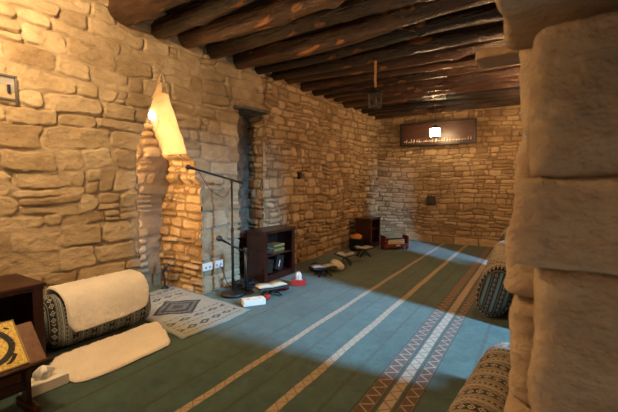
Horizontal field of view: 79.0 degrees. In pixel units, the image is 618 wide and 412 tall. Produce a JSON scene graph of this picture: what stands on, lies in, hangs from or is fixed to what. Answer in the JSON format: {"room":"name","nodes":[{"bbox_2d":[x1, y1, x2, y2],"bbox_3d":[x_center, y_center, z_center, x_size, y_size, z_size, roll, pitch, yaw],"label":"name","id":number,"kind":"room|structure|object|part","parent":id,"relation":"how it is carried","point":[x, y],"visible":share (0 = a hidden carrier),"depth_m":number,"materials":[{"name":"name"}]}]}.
{"room":"mosque prayer hall","nodes":[
{"label":"mosque prayer hall","id":0,"kind":"room"},
{"bbox_2d":[0,0,379,295],"bbox_3d":[-1.312,-0.686,5.780,0.948,3.600,10.602,2,5,32],"label":"wall","id":1,"kind":"structure","parent":0,"point":[90,187],"depth_m":4.48,"materials":[{"name":"stone"}]},
{"bbox_2d":[0,73,17,100],"bbox_3d":[-2.507,-0.975,3.053,0.033,0.204,0.220,2,5,32],"label":"wall box","id":2,"kind":"object","parent":1,"relation":"attached to","point":[10,81],"visible":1,"depth_m":3.10,"materials":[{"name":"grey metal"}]},
{"bbox_3d":[-2.516,-0.976,3.059,0.012,0.200,0.210,2,5,32],"label":"plate","id":3,"kind":"part","parent":2,"relation":"part of","materials":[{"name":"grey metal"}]},
{"bbox_2d":[7,84,10,92],"bbox_3d":[-2.478,-0.968,3.094,0.020,0.070,0.022,2,5,32],"label":"switch","id":4,"kind":"object","parent":2,"relation":"attached to","point":[8,85],"depth_m":3.09,"materials":[{"name":"black plastic"}]},
{"bbox_2d":[148,110,158,129],"bbox_3d":[-1.937,-1.124,4.675,0.143,0.366,0.100,2,5,32],"label":"lamp","id":5,"kind":"object","parent":1,"relation":"attached to","point":[152,116],"visible":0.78,"depth_m":4.65,"materials":[{"name":"beige"}]},
{"bbox_3d":[-1.956,-1.134,4.686,0.100,0.120,0.100,2,5,32],"label":"bulb","id":6,"kind":"part","parent":5,"relation":"part of","materials":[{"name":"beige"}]},
{"bbox_2d":[202,262,212,271],"bbox_3d":[-1.350,0.809,5.000,0.020,0.100,0.170,2,5,32],"label":"wall socket","id":7,"kind":"object","parent":1,"relation":"attached to","point":[207,266],"visible":1,"depth_m":4.99,"materials":[{"name":"white plastic"}]},
{"bbox_2d":[213,259,222,268],"bbox_3d":[-1.246,0.798,5.164,0.020,0.100,0.170,2,5,32],"label":"wall socket","id":8,"kind":"object","parent":1,"relation":"attached to","point":[217,263],"visible":1,"depth_m":5.15,"materials":[{"name":"white plastic"}]},
{"bbox_2d":[231,105,269,114],"bbox_3d":[-0.884,-1.419,5.574,0.318,0.052,0.672,2,5,32],"label":"lintel slab","id":9,"kind":"object","parent":1,"relation":"attached to","point":[245,109],"visible":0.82,"depth_m":5.48,"materials":[{"name":"wood"}]},
{"bbox_2d":[177,0,344,48],"bbox_3d":[0.038,-1.958,3.519,3.840,0.277,0.316,3,5,36],"label":"log","id":10,"kind":"object","parent":1,"relation":"attached to","point":[274,13],"visible":0.92,"depth_m":3.89,"materials":[{"name":"brown wood"}]},
{"bbox_2d":[297,172,301,178],"bbox_3d":[-0.172,-0.554,6.807,0.060,0.120,0.075,2,5,32],"label":"air vent","id":11,"kind":"object","parent":1,"relation":"in","point":[299,174],"visible":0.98,"depth_m":6.78,"materials":[{"name":"black metal"}]},
{"bbox_2d":[205,0,433,58],"bbox_3d":[0.269,-1.983,3.880,3.840,0.262,0.291,3,5,35],"label":"log","id":12,"kind":"object","parent":1,"relation":"attached to","point":[349,10],"visible":0.76,"depth_m":4.00,"materials":[{"name":"brown wood"}]},
{"bbox_2d":[232,0,494,69],"bbox_3d":[0.513,-2.006,4.265,3.844,0.296,0.322,3,5,36],"label":"log","id":13,"kind":"object","parent":1,"relation":"attached to","point":[374,25],"visible":0.92,"depth_m":4.23,"materials":[{"name":"brown wood"}]},
{"bbox_2d":[254,2,503,74],"bbox_3d":[0.748,-2.033,4.633,3.840,0.238,0.271,3,5,35],"label":"log","id":14,"kind":"object","parent":1,"relation":"attached to","point":[485,13],"visible":0.65,"depth_m":4.27,"materials":[{"name":"brown wood"}]},
{"bbox_2d":[270,21,504,80],"bbox_3d":[0.991,-2.041,5.013,3.840,0.243,0.244,3,5,34],"label":"log","id":15,"kind":"object","parent":1,"relation":"attached to","point":[494,30],"visible":0.76,"depth_m":4.74,"materials":[{"name":"brown wood"}]},
{"bbox_2d":[368,59,382,108],"bbox_3d":[0.888,-1.655,5.025,0.220,0.685,0.190,2,5,32],"label":"hanging lantern","id":16,"kind":"object","parent":15,"relation":"hanging from","point":[375,92],"visible":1,"depth_m":5.00,"materials":[{"name":"black metal"}]},
{"bbox_3d":[0.888,-1.425,5.040,0.056,0.140,0.056,2,5,32],"label":"bulb","id":17,"kind":"part","parent":16,"relation":"part of","materials":[{"name":"glass"}]},
{"bbox_3d":[0.888,-1.324,5.047,0.186,0.020,0.161,2,5,32],"label":"plate","id":18,"kind":"part","parent":16,"relation":"part of","materials":[{"name":"black metal"}]},
{"bbox_2d":[300,53,477,91],"bbox_3d":[1.455,-2.089,5.740,3.840,0.217,0.272,3,5,34],"label":"log","id":19,"kind":"object","parent":1,"relation":"attached to","point":[469,60],"visible":0.56,"depth_m":5.79,"materials":[{"name":"brown wood"}]},
{"bbox_2d":[284,38,505,83],"bbox_3d":[1.208,-2.086,5.353,3.840,0.248,0.281,3,5,34],"label":"log","id":20,"kind":"object","parent":1,"relation":"attached to","point":[457,52],"visible":0.35,"depth_m":5.18,"materials":[{"name":"brown wood"}]},
{"bbox_2d":[312,64,520,95],"bbox_3d":[1.661,-2.112,6.065,3.840,0.226,0.261,2,4,34],"label":"log","id":21,"kind":"object","parent":1,"relation":"attached to","point":[469,69],"visible":0.45,"depth_m":6.06,"materials":[{"name":"brown wood"}]},
{"bbox_2d":[324,65,520,98],"bbox_3d":[1.898,-2.124,6.438,3.840,0.240,0.251,3,5,34],"label":"log","id":22,"kind":"object","parent":1,"relation":"attached to","point":[463,79],"visible":0.56,"depth_m":6.21,"materials":[{"name":"brown wood"}]},
{"bbox_2d":[334,75,518,101],"bbox_3d":[2.149,-2.183,6.828,3.840,0.255,0.242,3,5,33],"label":"log","id":23,"kind":"object","parent":1,"relation":"attached to","point":[516,77],"visible":0.43,"depth_m":6.78,"materials":[{"name":"brown wood"}]},
{"bbox_2d":[342,80,519,107],"bbox_3d":[2.374,-2.174,7.182,3.840,0.225,0.237,2,4,33],"label":"log","id":24,"kind":"object","parent":1,"relation":"attached to","point":[503,84],"visible":0.44,"depth_m":7.18,"materials":[{"name":"brown wood"}]},
{"bbox_2d":[353,86,519,109],"bbox_3d":[2.605,-2.222,7.544,3.840,0.246,0.296,3,5,33],"label":"log","id":25,"kind":"object","parent":1,"relation":"attached to","point":[510,90],"visible":0.36,"depth_m":7.16,"materials":[{"name":"brown wood"}]},
{"bbox_2d":[361,94,519,113],"bbox_3d":[2.850,-2.226,7.930,3.842,0.199,0.206,3,5,34],"label":"log","id":26,"kind":"object","parent":1,"relation":"attached to","point":[464,100],"visible":0.45,"depth_m":8.00,"materials":[{"name":"brown wood"}]},
{"bbox_2d":[367,97,519,115],"bbox_3d":[3.082,-2.246,8.293,3.840,0.222,0.233,2,4,33],"label":"log","id":27,"kind":"object","parent":1,"relation":"attached to","point":[472,104],"visible":0.46,"depth_m":8.29,"materials":[{"name":"brown wood"}]},
{"bbox_2d":[430,107,440,137],"bbox_3d":[2.803,-1.858,8.328,0.258,0.680,0.223,2,5,32],"label":"hanging lantern","id":28,"kind":"object","parent":27,"relation":"hanging from","point":[435,130],"visible":1,"depth_m":8.28,"materials":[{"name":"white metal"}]},
{"bbox_3d":[2.803,-1.630,8.343,0.218,0.178,0.189,2,5,32],"label":"glass pane","id":29,"kind":"part","parent":28,"relation":"part of","materials":[{"name":"white glass"}]},
{"bbox_2d":[374,101,520,119],"bbox_3d":[3.290,-2.277,8.620,3.840,0.245,0.248,2,4,33],"label":"log","id":30,"kind":"object","parent":1,"relation":"attached to","point":[512,103],"visible":0.41,"depth_m":8.57,"materials":[{"name":"brown wood"}]},
{"bbox_2d":[204,249,339,293],"bbox_3d":[3.098,1.347,3.104,11.400,0.100,11.400,2,5,32],"label":"floor","id":31,"kind":"structure","parent":0,"point":[241,275],"depth_m":5.90,"materials":[{"name":"beige paint"}]},
{"bbox_2d":[149,284,202,294],"bbox_3d":[-1.994,1.175,4.817,0.900,0.012,0.860,2,5,32],"label":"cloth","id":32,"kind":"object","parent":31,"relation":"on","point":[153,288],"visible":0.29,"depth_m":5.20,"materials":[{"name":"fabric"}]},
{"bbox_2d":[0,240,511,411],"bbox_3d":[0.575,1.180,4.665,3.620,0.006,10.140,2,5,32],"label":"carpet","id":33,"kind":"object","parent":31,"relation":"on","point":[396,329],"visible":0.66,"depth_m":3.34,"materials":[{"name":"green carpet"}]},
{"bbox_2d":[0,273,45,388],"bbox_3d":[-2.476,0.954,2.699,0.540,0.706,0.850,2,5,32],"label":"bookcase","id":34,"kind":"object","parent":33,"relation":"on","point":[21,297],"visible":0.62,"depth_m":2.88,"materials":[{"name":"brown wood"}]},
{"bbox_3d":[-2.680,0.946,2.828,0.012,0.649,0.744,2,5,32],"label":"panel","id":35,"kind":"part","parent":34,"relation":"part of","materials":[{"name":"black wood"}]},
{"bbox_3d":[-2.476,0.955,2.699,0.480,0.022,0.744,2,5,32],"label":"shelf","id":36,"kind":"part","parent":34,"relation":"part of","materials":[{"name":"brown wood"}]},
{"bbox_3d":[-2.476,1.261,2.719,0.496,0.090,0.744,2,5,32],"label":"panel","id":37,"kind":"part","parent":34,"relation":"part of","materials":[{"name":"brown wood"}]},
{"bbox_3d":[-2.476,0.643,2.678,0.520,0.020,0.825,2,5,32],"label":"moulding","id":38,"kind":"part","parent":34,"relation":"part of","materials":[{"name":"brown wood"}]},
{"bbox_3d":[-2.269,0.947,3.025,0.500,0.677,0.028,2,5,32],"label":"panel","id":39,"kind":"part","parent":34,"relation":"part of","materials":[{"name":"brown wood"}]},
{"bbox_2d":[0,321,53,411],"bbox_3d":[-1.936,1.067,2.243,0.268,0.542,0.640,2,5,32],"label":"lectern","id":40,"kind":"object","parent":33,"relation":"on","point":[34,350],"visible":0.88,"depth_m":2.41,"materials":[{"name":"brown wood"}]},
{"bbox_2d":[0,319,29,373],"bbox_3d":[-1.949,0.874,2.233,0.243,0.243,0.400,2,5,32],"label":"book","id":41,"kind":"object","parent":40,"relation":"on","point":[13,355],"visible":1,"depth_m":2.34,"materials":[{"name":"gold paper"}]},
{"bbox_3d":[-1.835,1.135,2.433,0.080,0.270,0.028,2,5,32],"label":"panel","id":42,"kind":"part","parent":40,"relation":"part of","materials":[{"name":"brown wood"}]},
{"bbox_2d":[18,365,68,396],"bbox_3d":[-1.901,1.223,2.689,0.140,0.170,0.270,3,5,34],"label":"tissue box","id":43,"kind":"object","parent":33,"relation":"on","point":[45,378],"visible":0.9,"depth_m":2.66,"materials":[{"name":"white cardboard"}]},
{"bbox_2d":[43,292,150,348],"bbox_3d":[-2.044,0.993,3.627,0.366,0.505,1.005,3,5,34],"label":"floor cushion","id":44,"kind":"object","parent":33,"relation":"on","point":[58,333],"visible":0.41,"depth_m":3.25,"materials":[{"name":"fabric"}]},
{"bbox_2d":[45,269,148,331],"bbox_3d":[-1.991,0.874,3.590,0.420,0.377,0.808,2,5,32],"label":"sheepskin","id":45,"kind":"object","parent":44,"relation":"on","point":[94,301],"visible":0.97,"depth_m":3.46,"materials":[{"name":"beige fur"}]},
{"bbox_2d":[49,321,170,382],"bbox_3d":[-1.625,1.236,3.288,0.564,0.057,1.041,2,5,32],"label":"sheepskin","id":46,"kind":"object","parent":33,"relation":"on","point":[109,354],"visible":0.97,"depth_m":3.18,"materials":[{"name":"beige fur"}]},
{"bbox_2d":[144,286,249,339],"bbox_3d":[-1.554,1.192,4.401,1.693,0.022,0.945,3,5,38],"label":"rug","id":47,"kind":"object","parent":33,"relation":"on","point":[182,313],"visible":0.79,"depth_m":4.25,"materials":[{"name":"white fabric"}]},
{"bbox_2d":[161,264,168,288],"bbox_3d":[-1.985,0.969,5.155,0.110,0.355,0.111,2,5,32],"label":"gooseneck microphone","id":48,"kind":"object","parent":47,"relation":"on","point":[166,266],"visible":0.98,"depth_m":5.14,"materials":[{"name":"black metal"}]},
{"bbox_2d":[199,169,244,298],"bbox_3d":[-1.086,0.361,4.681,0.316,1.626,0.771,2,5,32],"label":"microphone stand","id":49,"kind":"object","parent":33,"relation":"on","point":[232,293],"visible":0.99,"depth_m":4.82,"materials":[{"name":"black metal"}]},
{"bbox_2d":[185,164,198,170],"bbox_3d":[-1.318,-0.432,4.245,0.055,0.072,0.196,2,5,32],"label":"microphone","id":50,"kind":"object","parent":49,"relation":"on","point":[187,166],"visible":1,"depth_m":4.19,"materials":[{"name":"black metal"}]},
{"bbox_2d":[198,171,240,288],"bbox_3d":[-1.084,0.351,4.652,0.023,1.565,0.696,2,5,32],"label":"microphone cable","id":51,"kind":"object","parent":49,"relation":"hanging from","point":[198,171],"visible":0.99,"depth_m":4.79,"materials":[{"name":"black rubber"}]},
{"bbox_2d":[227,242,253,294],"bbox_3d":[-0.898,0.799,4.876,0.200,0.725,0.424,2,5,32],"label":"microphone stand","id":52,"kind":"object","parent":33,"relation":"on","point":[245,250],"visible":0.84,"depth_m":4.95,"materials":[{"name":"black metal"}]},
{"bbox_2d":[216,235,227,242],"bbox_3d":[-1.068,0.417,4.621,0.071,0.123,0.184,2,5,32],"label":"microphone","id":53,"kind":"object","parent":52,"relation":"on","point":[218,238],"visible":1,"depth_m":4.55,"materials":[{"name":"black metal"}]},
{"bbox_2d":[234,277,259,290],"bbox_3d":[-0.895,1.083,5.199,0.328,0.109,0.434,2,5,32],"label":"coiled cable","id":54,"kind":"object","parent":33,"relation":"on","point":[241,284],"visible":0.85,"depth_m":5.13,"materials":[{"name":"black rubber"}]},
{"bbox_2d":[241,296,265,306],"bbox_3d":[-0.670,1.144,4.530,0.270,0.083,0.130,-2,4,-22],"label":"tissue box","id":55,"kind":"object","parent":33,"relation":"on","point":[258,300],"visible":1,"depth_m":4.49,"materials":[{"name":"white cardboard"}]},
{"bbox_2d":[244,225,295,282],"bbox_3d":[-0.582,0.720,5.799,0.370,0.761,0.810,2,5,32],"label":"bookcase","id":56,"kind":"object","parent":33,"relation":"on","point":[258,239],"visible":0.82,"depth_m":5.56,"materials":[{"name":"brown wood"}]},
{"bbox_3d":[-0.778,0.755,5.492,0.330,0.732,0.028,2,5,32],"label":"panel","id":57,"kind":"part","parent":56,"relation":"part of","materials":[{"name":"brown wood"}]},
{"bbox_3d":[-0.582,0.381,5.776,0.350,0.020,0.785,2,5,32],"label":"moulding","id":58,"kind":"part","parent":56,"relation":"part of","materials":[{"name":"brown wood"}]},
{"bbox_2d":[268,259,273,272],"bbox_3d":[-0.601,0.899,5.621,0.030,0.235,0.213,2,5,32],"label":"book","id":59,"kind":"object","parent":56,"relation":"on","point":[270,261],"visible":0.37,"depth_m":5.63,"materials":[{"name":"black paper"}]},
{"bbox_3d":[-0.714,0.715,5.883,0.012,0.704,0.704,2,5,32],"label":"panel","id":60,"kind":"part","parent":56,"relation":"part of","materials":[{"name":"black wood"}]},
{"bbox_2d":[268,249,283,253],"bbox_3d":[-0.537,0.693,5.793,0.190,0.032,0.260,3,5,35],"label":"book","id":61,"kind":"object","parent":56,"relation":"on","point":[271,252],"visible":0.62,"depth_m":5.69,"materials":[{"name":"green paper"}]},
{"bbox_2d":[268,247,284,251],"bbox_3d":[-0.532,0.660,5.799,0.190,0.032,0.260,2,5,32],"label":"book","id":62,"kind":"object","parent":61,"relation":"on","point":[282,248],"visible":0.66,"depth_m":5.70,"materials":[{"name":"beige paper"}]},
{"bbox_2d":[268,245,283,249],"bbox_3d":[-0.537,0.629,5.788,0.190,0.032,0.260,2,4,29],"label":"book","id":63,"kind":"object","parent":62,"relation":"on","point":[278,247],"visible":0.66,"depth_m":5.68,"materials":[{"name":"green paper"}]},
{"bbox_2d":[268,242,284,246],"bbox_3d":[-0.532,0.596,5.795,0.190,0.032,0.260,3,5,35],"label":"book","id":64,"kind":"object","parent":63,"relation":"on","point":[273,244],"visible":0.84,"depth_m":5.74,"materials":[{"name":"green paper"}]},
{"bbox_2d":[274,256,283,269],"bbox_3d":[-0.471,0.885,5.823,0.032,0.245,0.228,2,5,32],"label":"book","id":65,"kind":"object","parent":56,"relation":"on","point":[278,263],"visible":1,"depth_m":5.80,"materials":[{"name":"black paper"}]},
{"bbox_3d":[-0.582,0.720,5.799,0.310,0.022,0.704,2,5,32],"label":"shelf","id":66,"kind":"part","parent":56,"relation":"part of","materials":[{"name":"brown wood"}]},
{"bbox_3d":[-0.582,1.055,5.821,0.326,0.090,0.704,2,5,32],"label":"panel","id":67,"kind":"part","parent":56,"relation":"part of","materials":[{"name":"brown wood"}]},
{"bbox_3d":[-0.385,0.714,6.108,0.330,0.732,0.028,2,5,32],"label":"panel","id":68,"kind":"part","parent":56,"relation":"part of","materials":[{"name":"brown wood"}]},
{"bbox_2d":[255,285,288,295],"bbox_3d":[-0.486,1.099,4.873,0.400,0.127,0.220,-2,4,-31],"label":"book stand","id":69,"kind":"object","parent":33,"relation":"on","point":[276,288],"visible":0.58,"depth_m":4.81,"materials":[{"name":"black wood"}]},
{"bbox_3d":[-0.533,1.107,4.844,0.117,0.116,0.198,-2,4,-31],"label":"leg","id":70,"kind":"part","parent":69,"relation":"part of","materials":[{"name":"black wood"}]},
{"bbox_2d":[254,281,288,289],"bbox_3d":[-0.486,1.025,4.868,0.416,0.039,0.162,-2,4,-31],"label":"open book","id":71,"kind":"object","parent":69,"relation":"on","point":[274,284],"visible":1,"depth_m":4.83,"materials":[{"name":"beige paper"}]},
{"bbox_2d":[291,271,305,285],"bbox_3d":[-0.147,1.031,5.365,0.200,0.198,0.130,0,4,2],"label":"tissue box","id":72,"kind":"object","parent":33,"relation":"on","point":[298,281],"visible":1,"depth_m":5.32,"materials":[{"name":"red cardboard"}]},
{"bbox_2d":[308,262,320,271],"bbox_3d":[0.121,1.010,6.170,0.322,0.134,0.227,2,5,32],"label":"crumpled cloth","id":73,"kind":"object","parent":33,"relation":"on","point":[309,268],"visible":0.39,"depth_m":6.14,"materials":[{"name":"black fabric"}]},
{"bbox_2d":[309,266,337,277],"bbox_3d":[0.221,1.022,5.889,0.400,0.147,0.220,-2,4,-22],"label":"book stand","id":74,"kind":"object","parent":33,"relation":"on","point":[317,269],"visible":0.69,"depth_m":5.81,"materials":[{"name":"black wood"}]},
{"bbox_3d":[0.171,1.030,5.869,0.117,0.132,0.198,-2,4,-22],"label":"leg","id":75,"kind":"part","parent":74,"relation":"part of","materials":[{"name":"black wood"}]},
{"bbox_2d":[310,263,335,267],"bbox_3d":[0.221,0.940,5.884,0.396,0.041,0.162,-2,4,-22],"label":"open book","id":76,"kind":"object","parent":74,"relation":"on","point":[326,265],"visible":1,"depth_m":5.84,"materials":[{"name":"white paper"}]},
{"bbox_2d":[330,259,343,270],"bbox_3d":[0.438,0.982,6.278,0.301,0.173,0.274,2,5,32],"label":"crumpled cloth","id":77,"kind":"object","parent":33,"relation":"on","point":[337,263],"visible":0.71,"depth_m":6.18,"materials":[{"name":"beige fabric"}]},
{"bbox_2d":[334,252,355,265],"bbox_3d":[0.645,0.939,6.683,0.382,0.205,0.220,1,4,12],"label":"book stand","id":78,"kind":"object","parent":33,"relation":"on","point":[348,260],"visible":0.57,"depth_m":6.59,"materials":[{"name":"black wood"}]},
{"bbox_2d":[335,251,354,256],"bbox_3d":[0.645,0.863,6.678,0.334,0.068,0.212,1,4,12],"label":"open book","id":79,"kind":"object","parent":78,"relation":"on","point":[339,253],"visible":1,"depth_m":6.61,"materials":[{"name":"beige paper"}]},
{"bbox_2d":[349,237,364,250],"bbox_3d":[1.021,0.816,8.050,0.344,0.270,0.344,2,5,32],"label":"storage bin","id":80,"kind":"object","parent":33,"relation":"on","point":[352,242],"visible":0.69,"depth_m":7.92,"materials":[{"name":"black plastic"}]},
{"bbox_2d":[349,233,361,238],"bbox_3d":[1.004,0.667,8.039,0.280,0.168,0.244,2,5,32],"label":"folded cloth","id":81,"kind":"object","parent":80,"relation":"in","point":[353,236],"visible":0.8,"depth_m":7.94,"materials":[{"name":"orange fabric"}]},
{"bbox_2d":[353,247,374,257],"bbox_3d":[1.074,0.902,7.393,0.395,0.186,0.220,-1,4,-18],"label":"book stand","id":82,"kind":"object","parent":33,"relation":"on","point":[360,250],"visible":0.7,"depth_m":7.32,"materials":[{"name":"black wood"}]},
{"bbox_3d":[1.021,0.921,7.377,0.118,0.150,0.198,-1,4,-18],"label":"leg","id":83,"kind":"part","parent":82,"relation":"part of","materials":[{"name":"black wood"}]},
{"bbox_2d":[354,245,373,249],"bbox_3d":[1.074,0.816,7.387,0.349,0.051,0.212,-1,4,-18],"label":"open book","id":84,"kind":"object","parent":82,"relation":"on","point":[365,247],"visible":1,"depth_m":7.33,"materials":[{"name":"beige paper"}]},
{"bbox_2d":[354,216,380,246],"bbox_3d":[1.337,0.587,8.534,0.400,0.661,0.600,2,5,32],"label":"bookcase","id":85,"kind":"object","parent":33,"relation":"on","point":[368,227],"visible":0.83,"depth_m":8.34,"materials":[{"name":"brown wood"}]},
{"bbox_3d":[1.197,0.617,8.315,0.360,0.632,0.028,2,5,32],"label":"panel","id":86,"kind":"part","parent":85,"relation":"part of","materials":[{"name":"brown wood"}]},
{"bbox_3d":[1.477,0.587,8.755,0.360,0.632,0.028,2,5,32],"label":"panel","id":87,"kind":"part","parent":85,"relation":"part of","materials":[{"name":"brown wood"}]},
{"bbox_3d":[1.337,0.873,8.553,0.356,0.090,0.494,2,5,32],"label":"panel","id":88,"kind":"part","parent":85,"relation":"part of","materials":[{"name":"brown wood"}]},
{"bbox_2d":[380,234,408,249],"bbox_3d":[1.867,0.789,8.185,0.550,0.305,0.263,-1,4,-13],"label":"rack","id":89,"kind":"object","parent":33,"relation":"on","point":[383,244],"visible":0.99,"depth_m":8.11,"materials":[{"name":"red wood"}]},
{"bbox_3d":[1.613,0.775,8.129,0.030,0.270,0.260,-1,4,-13],"label":"panel","id":90,"kind":"part","parent":89,"relation":"part of","materials":[{"name":"red wood"}]},
{"bbox_3d":[1.893,0.849,8.073,0.500,0.070,0.018,-1,4,-13],"label":"rail","id":91,"kind":"part","parent":89,"relation":"part of","materials":[{"name":"red wood"}]},
{"bbox_3d":[2.120,0.768,8.242,0.030,0.270,0.260,-1,4,-13],"label":"panel","id":92,"kind":"part","parent":89,"relation":"part of","materials":[{"name":"red wood"}]},
{"bbox_3d":[1.867,0.837,8.190,0.400,0.033,0.190,-1,4,-13],"label":"book","id":93,"kind":"object","parent":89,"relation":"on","visible":0},
{"bbox_3d":[1.867,0.801,8.187,0.400,0.033,0.190,-1,4,-14],"label":"book","id":94,"kind":"object","parent":93,"relation":"on","visible":0},
{"bbox_3d":[1.867,0.765,8.185,0.400,0.033,0.190,-1,4,-15],"label":"book","id":95,"kind":"object","parent":94,"relation":"on","visible":0},
{"bbox_2d":[386,238,404,240],"bbox_3d":[1.867,0.729,8.182,0.400,0.033,0.190,-1,4,-16],"label":"book","id":96,"kind":"object","parent":95,"relation":"on","point":[387,239],"visible":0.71,"depth_m":8.12,"materials":[{"name":"beige paper"}]},
{"bbox_2d":[447,342,510,411],"bbox_3d":[1.056,1.145,2.134,0.372,0.400,1.272,3,5,37],"label":"floor cushion","id":97,"kind":"object","parent":33,"relation":"on","point":[486,389],"visible":0.56,"depth_m":2.03,"materials":[{"name":"beige fabric"}]},
{"bbox_2d":[475,249,513,315],"bbox_3d":[2.253,0.880,4.471,0.394,0.617,1.274,2,4,29],"label":"floor cushion","id":98,"kind":"object","parent":33,"relation":"on","point":[492,298],"visible":0.73,"depth_m":3.95,"materials":[{"name":"green fabric"}]},
{"bbox_2d":[489,240,504,257],"bbox_3d":[2.960,0.837,5.712,0.359,0.538,1.173,2,4,30],"label":"floor cushion","id":99,"kind":"object","parent":33,"relation":"on","point":[501,244],"visible":0.16,"depth_m":5.55,"materials":[{"name":"beige fabric"}]},
{"bbox_2d":[499,226,508,240],"bbox_3d":[3.964,0.714,7.380,0.380,0.562,1.174,2,4,29],"label":"floor cushion","id":100,"kind":"object","parent":33,"relation":"on","point":[503,234],"visible":0.12,"depth_m":6.99,"materials":[{"name":"beige fabric"}]},
{"bbox_2d":[164,0,503,44],"bbox_3d":[0.424,-2.304,4.624,5.600,0.118,10.700,2,5,32],"label":"ceiling","id":101,"kind":"structure","parent":0,"point":[255,3],"depth_m":4.28,"materials":[{"name":"brown wood"}]},
{"bbox_2d":[107,0,190,26],"bbox_3d":[-0.417,-1.946,2.805,3.840,0.371,0.349,3,5,35],"label":"log","id":102,"kind":"object","parent":101,"relation":"attached to","point":[128,13],"visible":1,"depth_m":3.62,"materials":[{"name":"brown wood"}]},
{"bbox_2d":[376,105,522,238],"bbox_3d":[3.656,-0.886,8.784,4.500,3.600,0.080,2,5,32],"label":"wall","id":103,"kind":"structure","parent":0,"point":[472,184],"depth_m":8.95,"materials":[{"name":"stone"}]},
{"bbox_2d":[427,196,435,204],"bbox_3d":[2.991,-0.140,9.168,0.190,0.200,0.175,2,5,32],"label":"loudspeaker","id":104,"kind":"object","parent":103,"relation":"attached to","point":[431,200],"visible":1,"depth_m":9.10,"materials":[{"name":"black metal"}]},
{"bbox_2d":[427,197,433,203],"bbox_3d":[2.946,-0.135,9.097,0.165,0.175,0.006,2,5,32],"label":"grille","id":105,"kind":"object","parent":104,"relation":"attached to","point":[430,200],"depth_m":9.09,"materials":[{"name":"black metal"}]},
{"bbox_2d":[400,118,476,146],"bbox_3d":[3.067,-1.730,8.958,1.765,0.555,0.240,2,5,32],"label":"framed board","id":106,"kind":"object","parent":103,"relation":"attached to","point":[459,131],"visible":1,"depth_m":8.81,"materials":[{"name":"black wood"}]},
{"bbox_2d":[380,230,498,246],"bbox_3d":[3.403,0.801,8.965,3.800,0.210,0.181,2,5,32],"label":"trim","id":107,"kind":"structure","parent":103,"relation":"attached to","point":[413,236],"depth_m":8.98,"materials":[{"name":"stone"}]},
{"bbox_2d":[513,131,519,135],"bbox_3d":[4.510,-1.567,8.158,0.132,0.102,0.262,2,5,32],"label":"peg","id":108,"kind":"object","parent":103,"relation":"attached to","point":[515,133],"visible":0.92,"depth_m":8.06,"materials":[{"name":"brown wood"}]},
{"bbox_2d":[495,0,617,411],"bbox_3d":[0.681,0.365,0.822,0.500,2.190,0.750,2,5,32],"label":"pillar","id":109,"kind":"structure","parent":0,"point":[561,238],"depth_m":0.59,"materials":[{"name":"beige stone"}]},
{"bbox_3d":[2.327,-0.534,3.499,0.646,3.600,10.581,2,5,32],"label":"wall","id":110,"kind":"structure","parent":0,"visible":0},
{"bbox_2d":[150,0,254,38],"bbox_3d":[-0.179,-1.947,3.178,3.840,0.276,0.295,3,5,35],"label":"log","id":111,"kind":"object","parent":110,"relation":"attached to","point":[199,12],"visible":0.99,"depth_m":3.81,"materials":[{"name":"brown wood"}]},
{"bbox_2d":[475,45,519,68],"bbox_3d":[1.008,-0.725,1.780,0.395,0.051,0.205,2,5,32],"label":"bracket","id":112,"kind":"object","parent":110,"relation":"attached to","point":[498,56],"visible":0.41,"depth_m":1.78,"materials":[{"name":"brown wood"}]}
]}

